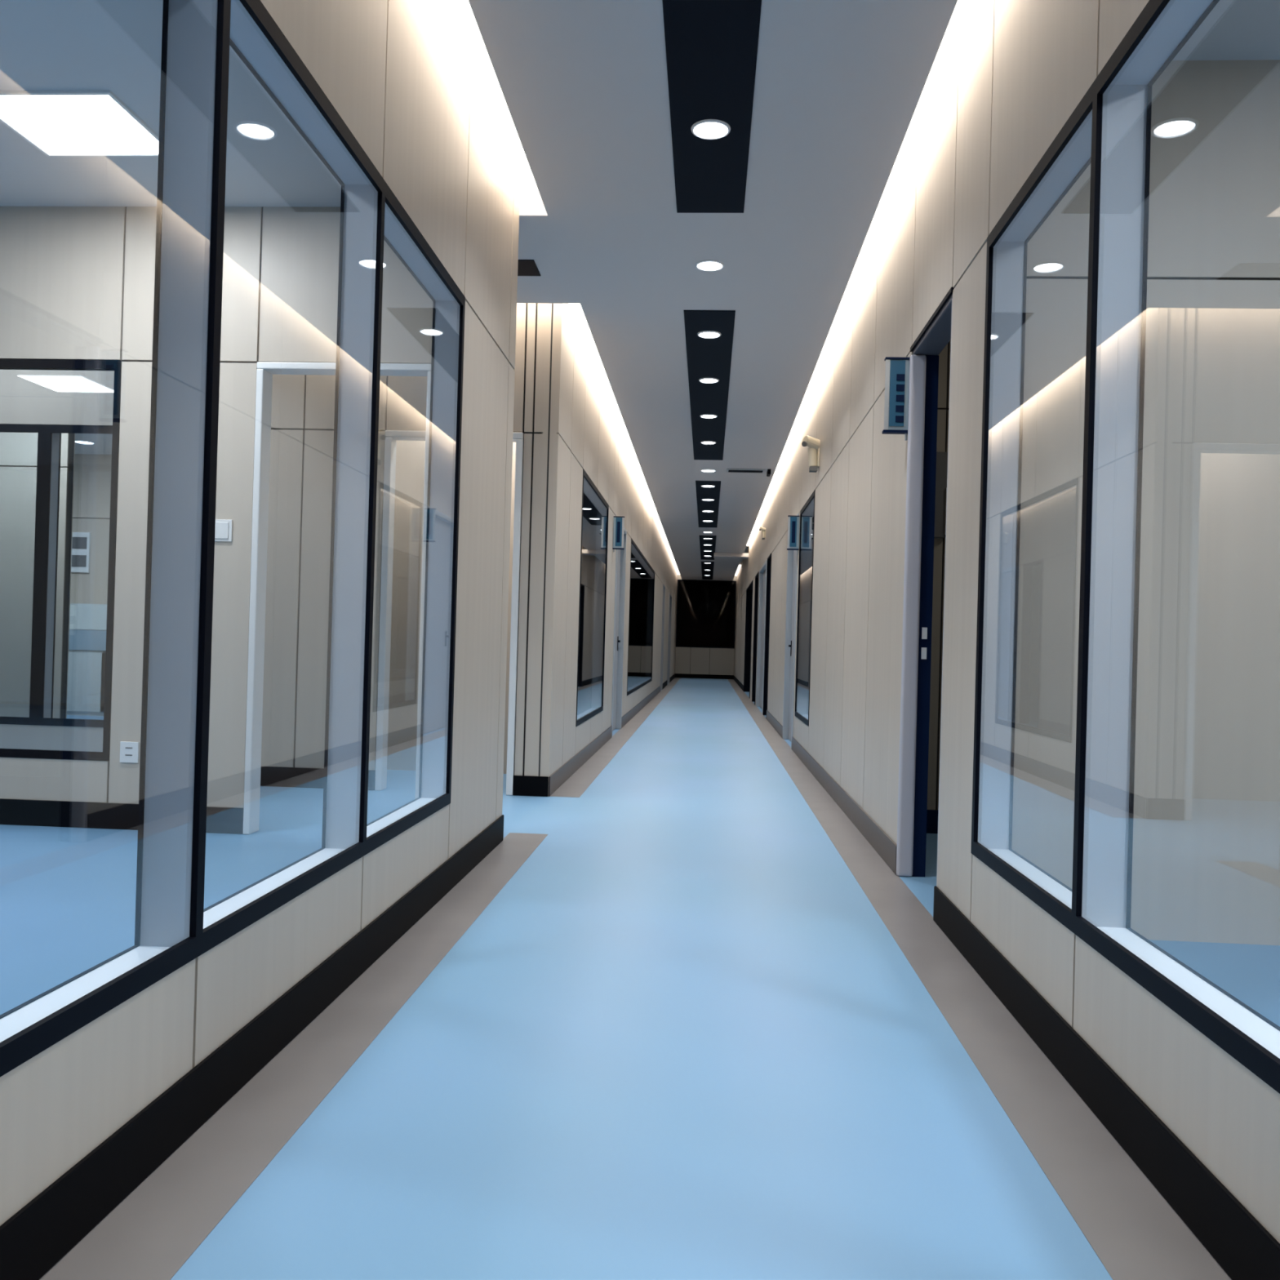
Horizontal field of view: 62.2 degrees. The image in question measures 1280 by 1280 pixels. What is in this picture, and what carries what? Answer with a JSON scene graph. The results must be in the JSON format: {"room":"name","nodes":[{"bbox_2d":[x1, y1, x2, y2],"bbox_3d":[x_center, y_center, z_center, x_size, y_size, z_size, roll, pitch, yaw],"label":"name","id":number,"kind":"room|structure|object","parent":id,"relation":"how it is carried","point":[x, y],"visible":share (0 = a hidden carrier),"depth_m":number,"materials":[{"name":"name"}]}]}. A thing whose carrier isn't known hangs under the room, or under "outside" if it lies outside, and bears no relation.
{"room":"hospital corridor","nodes":[
{"label":"hospital corridor","id":0,"kind":"room"},
{"bbox_2d":[0,431,75,718],"bbox_3d":[-6.878,-0.816,9.107,4.080,3.340,0.100,2,0,4],"label":"wall","id":1,"kind":"structure","parent":0,"point":[18,451],"depth_m":8.95,"materials":[{"name":"beige"}]},
{"bbox_2d":[70,453,111,630],"bbox_3d":[-6.174,-0.776,12.970,5.000,3.340,0.100,2,0,4],"label":"wall","id":2,"kind":"structure","parent":0,"point":[92,473],"depth_m":12.96,"materials":[{"name":"beige paint"}]},
{"bbox_2d":[71,532,90,573],"bbox_3d":[-6.839,-1.070,12.945,0.240,0.490,0.038,2,0,4],"label":"wall panel","id":3,"kind":"object","parent":2,"relation":"attached to","point":[81,541],"visible":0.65,"depth_m":12.93,"materials":[{"name":"white plastic"}]},
{"bbox_2d":[71,555,86,566],"bbox_3d":[-6.843,-0.965,12.930,0.180,0.140,0.008,2,0,4],"label":"grille","id":4,"kind":"object","parent":3,"relation":"attached to","point":[77,560],"depth_m":12.93,"materials":[{"name":"grey metal"}]},
{"bbox_2d":[71,537,87,548],"bbox_3d":[-6.837,-1.185,12.931,0.180,0.140,0.008,2,0,4],"label":"grille","id":5,"kind":"object","parent":3,"relation":"attached to","point":[77,542],"depth_m":12.93,"materials":[{"name":"grey metal"}]},
{"bbox_2d":[0,206,432,834],"bbox_3d":[-4.948,-0.780,5.558,8.382,3.340,0.100,2,0,4],"label":"wall","id":6,"kind":"structure","parent":0,"point":[77,282],"depth_m":5.35,"materials":[{"name":"beige"}]},
{"bbox_2d":[0,359,122,760],"bbox_3d":[-4.898,-0.464,5.553,4.500,2.026,0.108,2,0,4],"label":"window","id":7,"kind":"structure","parent":6,"relation":"attached to","point":[5,364],"depth_m":5.36,"materials":[{"name":"black metal"}]},
{"bbox_2d":[0,798,243,834],"bbox_3d":[-5.531,0.808,5.529,7.110,0.130,0.010,2,0,4],"label":"baseboard","id":8,"kind":"structure","parent":6,"relation":"attached to","point":[12,811],"depth_m":5.35,"materials":[{"name":"black plastic"}]},
{"bbox_2d":[120,741,138,763],"bbox_3d":[-2.574,0.566,5.343,0.095,0.105,0.011,2,0,4],"label":"power outlet","id":9,"kind":"object","parent":6,"relation":"attached to","point":[129,751],"visible":1,"depth_m":5.34,"materials":[{"name":"white plastic"}]},
{"bbox_2d":[214,519,232,542],"bbox_3d":[-2.104,-0.550,5.320,0.115,0.110,0.014,2,0,4],"label":"light switch","id":10,"kind":"object","parent":6,"relation":"attached to","point":[224,528],"visible":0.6,"depth_m":5.31,"materials":[{"name":"white plastic"}]},
{"bbox_2d":[243,361,431,834],"bbox_3d":[-1.499,-0.199,5.333,0.905,2.368,0.118,2,0,4],"label":"door frame","id":11,"kind":"structure","parent":6,"relation":"attached to","point":[265,371],"depth_m":5.31,"materials":[{"name":"white plastic"}]},
{"bbox_2d":[0,0,519,1226],"bbox_3d":[-0.968,-0.691,1.208,0.115,3.340,8.280,2,0,4],"label":"wall","id":12,"kind":"structure","parent":0,"point":[401,75],"depth_m":3.35,"materials":[{"name":"beige"}]},
{"bbox_2d":[0,0,465,1076],"bbox_3d":[-0.915,-0.375,2.177,0.124,2.016,4.105,2,0,4],"label":"window","id":13,"kind":"structure","parent":12,"relation":"in","point":[173,927],"depth_m":2.13,"materials":[{"name":"black metal"}]},
{"bbox_2d":[0,814,503,1279],"bbox_3d":[-0.950,0.914,1.196,0.010,0.130,8.280,2,0,4],"label":"baseboard","id":14,"kind":"structure","parent":12,"relation":"attached to","point":[42,1232],"depth_m":2.10,"materials":[{"name":"black plastic"}]},
{"bbox_2d":[520,184,540,197],"bbox_3d":[-0.532,-2.278,5.354,0.144,0.100,0.031,2,0,4],"label":"recessed light","id":15,"kind":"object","parent":12,"relation":"attached to","point":[526,190],"depth_m":5.34,"materials":[{"name":"white plastic"}]},
{"bbox_2d":[0,302,544,786],"bbox_3d":[-4.843,-0.768,7.225,8.382,3.340,0.100,2,0,4],"label":"wall","id":16,"kind":"structure","parent":0,"point":[303,412],"depth_m":7.01,"materials":[{"name":"beige"}]},
{"bbox_2d":[0,424,112,727],"bbox_3d":[-4.982,-0.462,7.232,3.120,2.016,0.108,2,0,4],"label":"window","id":17,"kind":"structure","parent":16,"relation":"in","point":[49,437],"depth_m":7.12,"materials":[{"name":"black metal"}]},
{"bbox_2d":[260,766,375,790],"bbox_3d":[-5.356,0.822,7.191,7.250,0.130,0.010,2,0,4],"label":"baseboard","id":18,"kind":"structure","parent":16,"relation":"attached to","point":[277,776],"depth_m":6.99,"materials":[{"name":"black"}]},
{"bbox_2d":[374,430,523,795],"bbox_3d":[-1.249,-0.183,6.991,0.915,2.368,0.118,2,0,4],"label":"door frame","id":19,"kind":"structure","parent":16,"relation":"in","point":[390,445],"depth_m":6.96,"materials":[{"name":"white plastic"}]},
{"bbox_2d":[512,775,548,796],"bbox_3d":[-0.712,0.950,6.897,0.230,0.130,0.010,2,0,4],"label":"baseboard","id":20,"kind":"structure","parent":16,"relation":"attached to","point":[523,785],"depth_m":6.89,"materials":[{"name":"black plastic"}]},
{"bbox_2d":[386,440,515,773],"bbox_3d":[-2.280,-0.692,8.165,3.382,3.340,0.100,2,0,4],"label":"wall","id":21,"kind":"structure","parent":0,"point":[410,455],"depth_m":8.08,"materials":[{"name":"beige paint"}]},
{"bbox_2d":[0,0,957,580],"bbox_3d":[-3.319,-2.208,15.756,10.265,0.090,37.000,2,0,4],"label":"ceiling","id":22,"kind":"structure","parent":0,"point":[839,85],"depth_m":4.90,"materials":[{"name":"grey paint"}]},
{"bbox_2d":[0,89,159,156],"bbox_3d":[-2.395,-2.189,4.510,0.610,0.012,0.550,2,0,4],"label":"recessed light","id":23,"kind":"object","parent":22,"relation":"in","point":[56,122],"visible":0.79,"depth_m":4.49,"materials":[{"name":"white plastic"}]},
{"bbox_2d":[75,440,95,444],"bbox_3d":[-6.366,-2.262,12.141,0.228,0.008,0.228,2,0,4],"label":"recessed light","id":24,"kind":"object","parent":22,"relation":"in","point":[81,442],"visible":0.85,"depth_m":12.13,"materials":[{"name":"white"}]},
{"bbox_2d":[75,440,93,444],"bbox_3d":[-6.366,-2.264,12.141,0.194,0.001,0.194,2,0,4],"label":"diffuser","id":25,"kind":"object","parent":24,"relation":"attached to","point":[86,442],"depth_m":12.16,"materials":[{"name":"white plastic"}]},
{"bbox_2d":[517,259,540,275],"bbox_3d":[-1.771,-2.166,6.154,2.370,0.006,0.250,2,0,4],"label":"ceiling panel","id":26,"kind":"object","parent":22,"relation":"attached to","point":[525,267],"visible":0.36,"depth_m":6.08,"materials":[{"name":"black"}]},
{"bbox_2d":[701,561,714,579],"bbox_3d":[1.914,-1.940,30.053,0.329,0.006,7.000,2,0,4],"label":"ceiling panel","id":27,"kind":"object","parent":22,"relation":"attached to","point":[704,566],"visible":1,"depth_m":29.43,"materials":[{"name":"black"}]},
{"bbox_2d":[695,480,720,527],"bbox_3d":[1.048,-2.035,16.331,0.329,0.006,5.300,2,0,4],"label":"ceiling panel","id":28,"kind":"object","parent":22,"relation":"attached to","point":[702,492],"visible":1,"depth_m":15.71,"materials":[{"name":"black"}]},
{"bbox_2d":[701,498,714,501],"bbox_3d":[0.987,-2.034,15.383,0.194,0.008,0.194,2,0,4],"label":"recessed light","id":29,"kind":"object","parent":28,"relation":"attached to","point":[706,500],"visible":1,"depth_m":15.41,"materials":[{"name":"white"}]},
{"bbox_2d":[701,484,715,487],"bbox_3d":[0.905,-2.043,14.085,0.194,0.008,0.194,2,0,4],"label":"recessed light","id":30,"kind":"object","parent":28,"relation":"attached to","point":[703,486],"visible":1,"depth_m":14.09,"materials":[{"name":"white"}]},
{"bbox_2d":[699,535,716,559],"bbox_3d":[1.480,-1.988,23.167,0.329,0.006,5.600,2,0,4],"label":"ceiling panel","id":31,"kind":"object","parent":22,"relation":"attached to","point":[702,541],"visible":1,"depth_m":22.60,"materials":[{"name":"black metal"}]},
{"bbox_2d":[700,469,715,472],"bbox_3d":[0.830,-2.057,12.888,0.194,0.008,0.194,2,0,4],"label":"recessed light","id":32,"kind":"object","parent":22,"relation":"in","point":[701,470],"visible":1,"depth_m":12.89,"materials":[{"name":"white"}]},
{"bbox_2d":[684,310,735,460],"bbox_3d":[0.613,-2.082,9.450,0.329,0.006,5.390,2,0,4],"label":"ceiling panel","id":33,"kind":"object","parent":22,"relation":"attached to","point":[711,357],"visible":1,"depth_m":8.31,"materials":[{"name":"black"}]},
{"bbox_2d":[700,440,715,444],"bbox_3d":[0.716,-2.064,11.091,0.164,0.008,0.164,2,0,4],"label":"recessed light","id":34,"kind":"object","parent":33,"relation":"attached to","point":[703,442],"visible":1,"depth_m":11.09,"materials":[{"name":"white"}]},
{"bbox_2d":[702,441,715,444],"bbox_3d":[0.716,-2.066,11.091,0.140,0.001,0.140,2,0,4],"label":"diffuser","id":35,"kind":"object","parent":34,"relation":"attached to","point":[707,442],"depth_m":11.11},
{"bbox_2d":[699,413,717,418],"bbox_3d":[0.636,-2.072,9.824,0.164,0.008,0.164,2,0,4],"label":"recessed light","id":36,"kind":"object","parent":33,"relation":"attached to","point":[704,415],"visible":1,"depth_m":9.82,"materials":[{"name":"white"}]},
{"bbox_2d":[702,414,715,417],"bbox_3d":[0.636,-2.075,9.824,0.140,0.001,0.140,2,0,4],"label":"diffuser","id":37,"kind":"object","parent":36,"relation":"attached to","point":[706,416],"depth_m":9.84,"materials":[{"name":"white plastic"}]},
{"bbox_2d":[698,377,719,383],"bbox_3d":[0.553,-2.082,8.507,0.164,0.008,0.164,2,0,4],"label":"recessed light","id":38,"kind":"object","parent":33,"relation":"attached to","point":[708,380],"visible":1,"depth_m":8.50,"materials":[{"name":"white plastic"}]},
{"bbox_2d":[700,378,717,382],"bbox_3d":[0.553,-2.084,8.507,0.140,0.001,0.140,2,0,4],"label":"diffuser","id":39,"kind":"object","parent":38,"relation":"attached to","point":[708,380],"depth_m":8.52,"materials":[{"name":"white plastic"}]},
{"bbox_2d":[697,330,721,338],"bbox_3d":[0.474,-2.090,7.259,0.164,0.008,0.164,2,0,4],"label":"recessed light","id":40,"kind":"object","parent":33,"relation":"attached to","point":[705,334],"visible":1,"depth_m":7.25,"materials":[{"name":"white plastic"}]},
{"bbox_2d":[699,332,719,337],"bbox_3d":[0.474,-2.092,7.259,0.140,0.001,0.140,2,0,4],"label":"diffuser","id":41,"kind":"object","parent":40,"relation":"attached to","point":[705,334],"depth_m":7.27,"materials":[{"name":"white plastic"}]},
{"bbox_2d":[695,259,724,271],"bbox_3d":[0.393,-2.105,5.962,0.164,0.008,0.164,2,0,4],"label":"recessed light","id":42,"kind":"object","parent":22,"relation":"in","point":[707,264],"visible":1,"depth_m":5.96,"materials":[{"name":"white plastic"}]},
{"bbox_2d":[697,262,722,269],"bbox_3d":[0.393,-2.107,5.962,0.140,0.001,0.140,2,0,4],"label":"diffuser","id":43,"kind":"object","parent":42,"relation":"attached to","point":[704,265],"depth_m":5.97,"materials":[{"name":"white plastic"}]},
{"bbox_2d":[662,0,761,213],"bbox_3d":[0.189,-2.128,2.723,0.329,0.006,5.030,2,0,4],"label":"ceiling panel","id":44,"kind":"object","parent":22,"relation":"attached to","point":[711,46],"visible":1,"depth_m":4.09,"materials":[{"name":"black"}]},
{"bbox_2d":[691,119,730,139],"bbox_3d":[0.293,-2.110,4.385,0.164,0.008,0.164,2,0,4],"label":"recessed light","id":45,"kind":"object","parent":44,"relation":"attached to","point":[708,129],"visible":1,"depth_m":4.38,"materials":[{"name":"white plastic"}]},
{"bbox_2d":[693,122,727,137],"bbox_3d":[0.293,-2.112,4.385,0.140,0.001,0.140,2,0,4],"label":"diffuser","id":46,"kind":"object","parent":45,"relation":"attached to","point":[706,129],"depth_m":4.39,"materials":[{"name":"white plastic"}]},
{"bbox_2d":[713,552,748,559],"bbox_3d":[2.077,-1.924,24.181,0.782,0.090,0.500,2,0,4],"label":"beam","id":47,"kind":"structure","parent":22,"relation":"attached to","point":[717,555],"depth_m":23.95,"materials":[{"name":"grey"}]},
{"bbox_2d":[726,468,764,472],"bbox_3d":[1.271,-2.039,12.770,0.450,0.022,0.180,2,0,4],"label":"ceiling vent","id":48,"kind":"object","parent":22,"relation":"in","point":[731,470],"visible":1,"depth_m":12.70,"materials":[{"name":"grey metal"}]},
{"bbox_2d":[766,469,770,476],"bbox_3d":[1.550,-2.012,12.762,0.040,0.060,0.200,2,0,4],"label":"sensor","id":49,"kind":"object","parent":22,"relation":"attached to","point":[768,473],"visible":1,"depth_m":12.66,"materials":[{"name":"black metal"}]},
{"bbox_2d":[531,303,677,796],"bbox_3d":[0.247,-0.558,20.454,0.115,3.340,27.151,2,0,4],"label":"wall","id":50,"kind":"structure","parent":0,"point":[580,429],"depth_m":7.76,"materials":[{"name":"beige"}]},
{"bbox_2d":[548,725,612,796],"bbox_3d":[-0.449,0.969,9.140,0.010,0.130,4.500,2,0,4],"label":"baseboard","id":51,"kind":"structure","parent":50,"relation":"attached to","point":[557,778],"depth_m":8.27,"materials":[{"name":"grey"}]},
{"bbox_2d":[575,468,608,726],"bbox_3d":[-0.463,-0.325,9.345,0.124,2.016,2.130,2,0,4],"label":"window","id":52,"kind":"structure","parent":50,"relation":"in","point":[595,509],"depth_m":9.19,"materials":[{"name":"clear glass"}]},
{"bbox_2d":[612,515,624,551],"bbox_3d":[-0.220,-1.095,10.991,0.116,0.370,0.038,2,0,4],"label":"wall sign","id":53,"kind":"object","parent":50,"relation":"attached to","point":[619,522],"visible":1,"depth_m":10.98,"materials":[{"name":"blue plastic"}]},
{"bbox_2d":[611,528,626,737],"bbox_3d":[-0.296,-0.131,12.019,0.133,2.368,1.250,2,0,4],"label":"door","id":54,"kind":"structure","parent":50,"relation":"in","point":[620,555],"depth_m":12.58,"materials":[{"name":"grey metal"}]},
{"bbox_2d":[626,537,654,695],"bbox_3d":[-0.006,-0.275,16.586,0.124,2.016,6.100,2,0,4],"label":"window","id":55,"kind":"structure","parent":50,"relation":"in","point":[642,589],"depth_m":15.83,"materials":[{"name":"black glass"}]},
{"bbox_2d":[660,583,665,689],"bbox_3d":[0.450,-0.049,23.820,0.133,2.368,1.000,2,0,4],"label":"door","id":56,"kind":"structure","parent":50,"relation":"in","point":[664,586],"depth_m":24.29,"materials":[{"name":"grey"}]},
{"bbox_2d":[662,680,667,689],"bbox_3d":[0.604,1.083,25.806,0.010,0.130,3.000,2,0,4],"label":"baseboard","id":57,"kind":"structure","parent":50,"relation":"attached to","point":[664,684],"depth_m":25.73,"materials":[{"name":"black"}]},
{"bbox_2d":[666,593,671,684],"bbox_3d":[0.724,-0.019,28.161,0.133,2.368,1.700,2,0,4],"label":"door","id":58,"kind":"structure","parent":50,"relation":"in","point":[670,596],"depth_m":28.97,"materials":[{"name":"grey"}]},
{"bbox_2d":[669,673,675,682],"bbox_3d":[0.963,1.123,31.495,0.010,0.130,5.000,2,0,4],"label":"baseboard","id":59,"kind":"structure","parent":50,"relation":"attached to","point":[673,677],"depth_m":31.17,"materials":[{"name":"black"}]},
{"bbox_2d":[0,677,1279,1279],"bbox_3d":[-1.466,1.101,16.117,14.100,0.122,38.000,2,0,4],"label":"floor","id":60,"kind":"structure","parent":0,"point":[683,1039],"depth_m":2.49,"materials":[{"name":"blue plastic"}]},
{"bbox_2d":[66,603,106,715],"bbox_3d":[-6.573,0.226,12.643,1.940,1.310,0.550,2,0,4],"label":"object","id":61,"kind":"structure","parent":60,"relation":"on","point":[86,648],"depth_m":12.37,"materials":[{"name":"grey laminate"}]},
{"bbox_2d":[621,685,660,728],"bbox_3d":[0.109,1.030,17.972,0.010,0.130,10.700,2,0,4],"label":"baseboard","id":62,"kind":"structure","parent":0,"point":[631,713],"depth_m":15.69,"materials":[{"name":"grey"}]},
{"bbox_2d":[675,574,736,679],"bbox_3d":[2.105,-0.437,33.999,2.116,3.340,0.120,2,0,4],"label":"wall","id":63,"kind":"structure","parent":0,"point":[688,660],"depth_m":33.93,"materials":[{"name":"beige"}]},
{"bbox_2d":[675,673,733,679],"bbox_3d":[2.056,1.166,33.926,1.864,0.130,0.010,2,0,4],"label":"baseboard","id":64,"kind":"structure","parent":63,"relation":"attached to","point":[677,675],"depth_m":33.92,"materials":[{"name":"black"}]},
{"bbox_2d":[675,579,736,648],"bbox_3d":[2.116,-0.835,34.001,1.876,2.165,0.128,2,0,4],"label":"window","id":65,"kind":"structure","parent":63,"relation":"in","point":[705,609],"depth_m":33.94,"materials":[{"name":"black glass"}]},
{"bbox_2d":[739,546,748,564],"bbox_3d":[-1.369,-2.346,16.135,14.100,0.100,38.000,2,0,4],"label":"ceiling slab","id":66,"kind":"structure","parent":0,"point":[746,548],"depth_m":25.60,"materials":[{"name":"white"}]},
{"bbox_2d":[446,0,536,184],"bbox_3d":[-0.792,-2.339,1.218,0.140,0.034,8.258,2,0,4],"label":"recessed light","id":67,"kind":"object","parent":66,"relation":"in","point":[461,11],"visible":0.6,"depth_m":4.38,"materials":[{"name":"white plastic"}]},
{"bbox_2d":[568,303,656,510],"bbox_3d":[-0.088,-2.262,12.371,0.140,0.034,11.330,2,0,4],"label":"recessed light","id":68,"kind":"object","parent":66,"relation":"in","point":[576,309],"visible":0.36,"depth_m":9.45,"materials":[{"name":"white"}]},
{"bbox_2d":[652,510,679,574],"bbox_3d":[0.773,-2.168,26.009,0.140,0.034,15.980,2,0,4],"label":"recessed light","id":69,"kind":"object","parent":66,"relation":"in","point":[655,512],"visible":0.54,"depth_m":22.51,"materials":[{"name":"white plastic"}]},
{"bbox_2d":[734,564,741,576],"bbox_3d":[2.887,-2.080,31.636,0.114,0.034,4.480,2,0,4],"label":"recessed light","id":70,"kind":"object","parent":66,"relation":"in","point":[740,565],"visible":0.61,"depth_m":31.34,"materials":[{"name":"white"}]},
{"bbox_2d":[746,0,975,546],"bbox_3d":[1.546,-2.226,10.399,0.114,0.034,26.880,2,0,4],"label":"recessed light","id":71,"kind":"object","parent":66,"relation":"in","point":[962,11],"visible":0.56,"depth_m":5.21,"materials":[{"name":"white plastic"}]},
{"bbox_2d":[927,339,951,809],"bbox_3d":[3.192,-0.551,5.864,3.602,3.340,0.100,2,0,4],"label":"wall","id":72,"kind":"structure","parent":0,"point":[944,355],"depth_m":5.91,"materials":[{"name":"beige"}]},
{"bbox_2d":[926,809,938,833],"bbox_3d":[3.094,1.051,5.804,3.502,0.130,0.010,2,0,4],"label":"baseboard","id":73,"kind":"structure","parent":72,"relation":"attached to","point":[931,815],"depth_m":5.89,"materials":[{"name":"black plastic"}]},
{"bbox_2d":[933,452,947,537],"bbox_3d":[1.672,-0.806,5.889,0.077,0.475,0.045,2,0,4],"label":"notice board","id":74,"kind":"object","parent":72,"relation":"attached to","point":[941,457],"visible":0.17,"depth_m":5.88,"materials":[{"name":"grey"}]},
{"bbox_2d":[733,0,1279,1243],"bbox_3d":[1.934,-0.537,15.413,0.115,3.340,37.000,2,0,4],"label":"wall","id":75,"kind":"structure","parent":0,"point":[1016,72],"depth_m":3.81,"materials":[{"name":"beige"}]},
{"bbox_2d":[733,675,743,691],"bbox_3d":[2.696,1.159,29.181,0.010,0.130,9.400,2,0,4],"label":"baseboard","id":76,"kind":"structure","parent":75,"relation":"attached to","point":[740,685],"depth_m":27.90,"materials":[{"name":"black"}]},
{"bbox_2d":[743,580,752,698],"bbox_3d":[2.387,0.000,22.846,0.133,2.368,3.300,2,0,4],"label":"door","id":77,"kind":"structure","parent":75,"relation":"in","point":[749,589],"depth_m":24.46,"materials":[{"name":"black metal"}]},
{"bbox_2d":[751,571,759,705],"bbox_3d":[2.169,-0.024,19.402,0.133,2.368,1.200,2,0,4],"label":"door","id":78,"kind":"structure","parent":75,"relation":"in","point":[756,594],"depth_m":19.97,"materials":[{"name":"black metal"}]},
{"bbox_2d":[755,559,767,714],"bbox_3d":[2.037,-0.038,17.307,0.133,2.368,2.200,2,0,4],"label":"door","id":79,"kind":"structure","parent":75,"relation":"in","point":[762,571],"depth_m":18.27,"materials":[{"name":"grey"}]},
{"bbox_2d":[759,526,765,539],"bbox_3d":[1.953,-1.704,16.906,0.134,0.201,0.080,2,0,-23],"label":"security camera","id":80,"kind":"object","parent":75,"relation":"attached to","point":[762,529],"visible":1,"depth_m":16.89,"materials":[{"name":"beige plastic"}]},
{"bbox_2d":[763,553,771,715],"bbox_3d":[1.927,-0.051,15.560,0.133,2.368,0.900,2,0,4],"label":"door","id":81,"kind":"structure","parent":75,"relation":"in","point":[769,558],"depth_m":15.98,"materials":[{"name":"black metal"}]},
{"bbox_2d":[766,710,782,737],"bbox_3d":[1.705,1.051,13.487,0.010,0.130,3.250,2,0,4],"label":"baseboard","id":82,"kind":"structure","parent":75,"relation":"attached to","point":[774,722],"depth_m":13.19,"materials":[{"name":"grey"}]},
{"bbox_2d":[782,513,799,749],"bbox_3d":[1.653,-0.080,11.234,0.133,2.368,1.270,2,0,4],"label":"door","id":83,"kind":"structure","parent":75,"relation":"in","point":[792,561],"depth_m":11.82,"materials":[{"name":"grey metal"}]},
{"bbox_2d":[786,515,799,553],"bbox_3d":[1.522,-1.049,10.530,0.116,0.370,0.038,2,0,4],"label":"wall sign","id":84,"kind":"object","parent":75,"relation":"attached to","point":[793,521],"visible":1,"depth_m":10.52,"materials":[{"name":"blue plastic"}]},
{"bbox_2d":[794,489,815,726],"bbox_3d":[1.566,-0.267,9.723,0.124,2.016,1.400,2,0,4],"label":"window","id":85,"kind":"structure","parent":75,"relation":"in","point":[805,566],"depth_m":9.69,"materials":[{"name":"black glass"}]},
{"bbox_2d":[801,435,820,472],"bbox_3d":[1.412,-1.540,8.766,0.192,0.288,0.116,2,0,-22],"label":"security camera","id":86,"kind":"object","parent":75,"relation":"attached to","point":[813,443],"visible":1,"depth_m":8.75,"materials":[{"name":"beige plastic"}]},
{"bbox_2d":[791,737,897,875],"bbox_3d":[1.339,1.011,7.679,0.010,0.130,5.850,2,0,4],"label":"baseboard","id":87,"kind":"structure","parent":75,"relation":"attached to","point":[877,838],"depth_m":6.13,"materials":[{"name":"grey plastic"}]},
{"bbox_2d":[881,356,910,440],"bbox_3d":[1.159,-1.089,4.789,0.116,0.370,0.038,2,0,4],"label":"wall sign","id":88,"kind":"object","parent":75,"relation":"attached to","point":[897,369],"visible":1,"depth_m":4.78,"materials":[{"name":"blue"}]},
{"bbox_2d":[896,286,953,886],"bbox_3d":[1.220,-0.132,4.368,0.129,2.376,0.810,2,0,4],"label":"door frame","id":89,"kind":"structure","parent":75,"relation":"in","point":[926,349],"depth_m":4.74,"materials":[{"name":"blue metal"}]},
{"bbox_2d":[933,885,1279,1279],"bbox_3d":[0.883,0.961,0.459,0.010,0.130,7.040,2,0,4],"label":"baseboard","id":90,"kind":"structure","parent":75,"relation":"attached to","point":[1238,1242],"depth_m":2.12,"materials":[{"name":"black plastic"}]},
{"bbox_2d":[970,0,1279,1093],"bbox_3d":[1.074,-0.320,1.928,0.124,2.016,3.080,2,0,4],"label":"window","id":91,"kind":"structure","parent":75,"relation":"in","point":[1108,130],"depth_m":2.49,"materials":[{"name":"black metal"}]},
{"bbox_2d":[1011,59,1279,945],"bbox_3d":[3.060,-0.566,3.769,3.602,3.340,0.100,2,0,4],"label":"window glass","id":92,"kind":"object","parent":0,"point":[1206,848],"depth_m":3.79,"materials":[{"name":"beige"}]},
{"bbox_2d":[1172,0,1279,60],"bbox_3d":[3.830,-2.010,15.303,3.602,0.090,37.000,2,0,4],"label":"ceiling","id":93,"kind":"structure","parent":0,"point":[1233,29],"depth_m":3.63,"materials":[{"name":"grey paint"}]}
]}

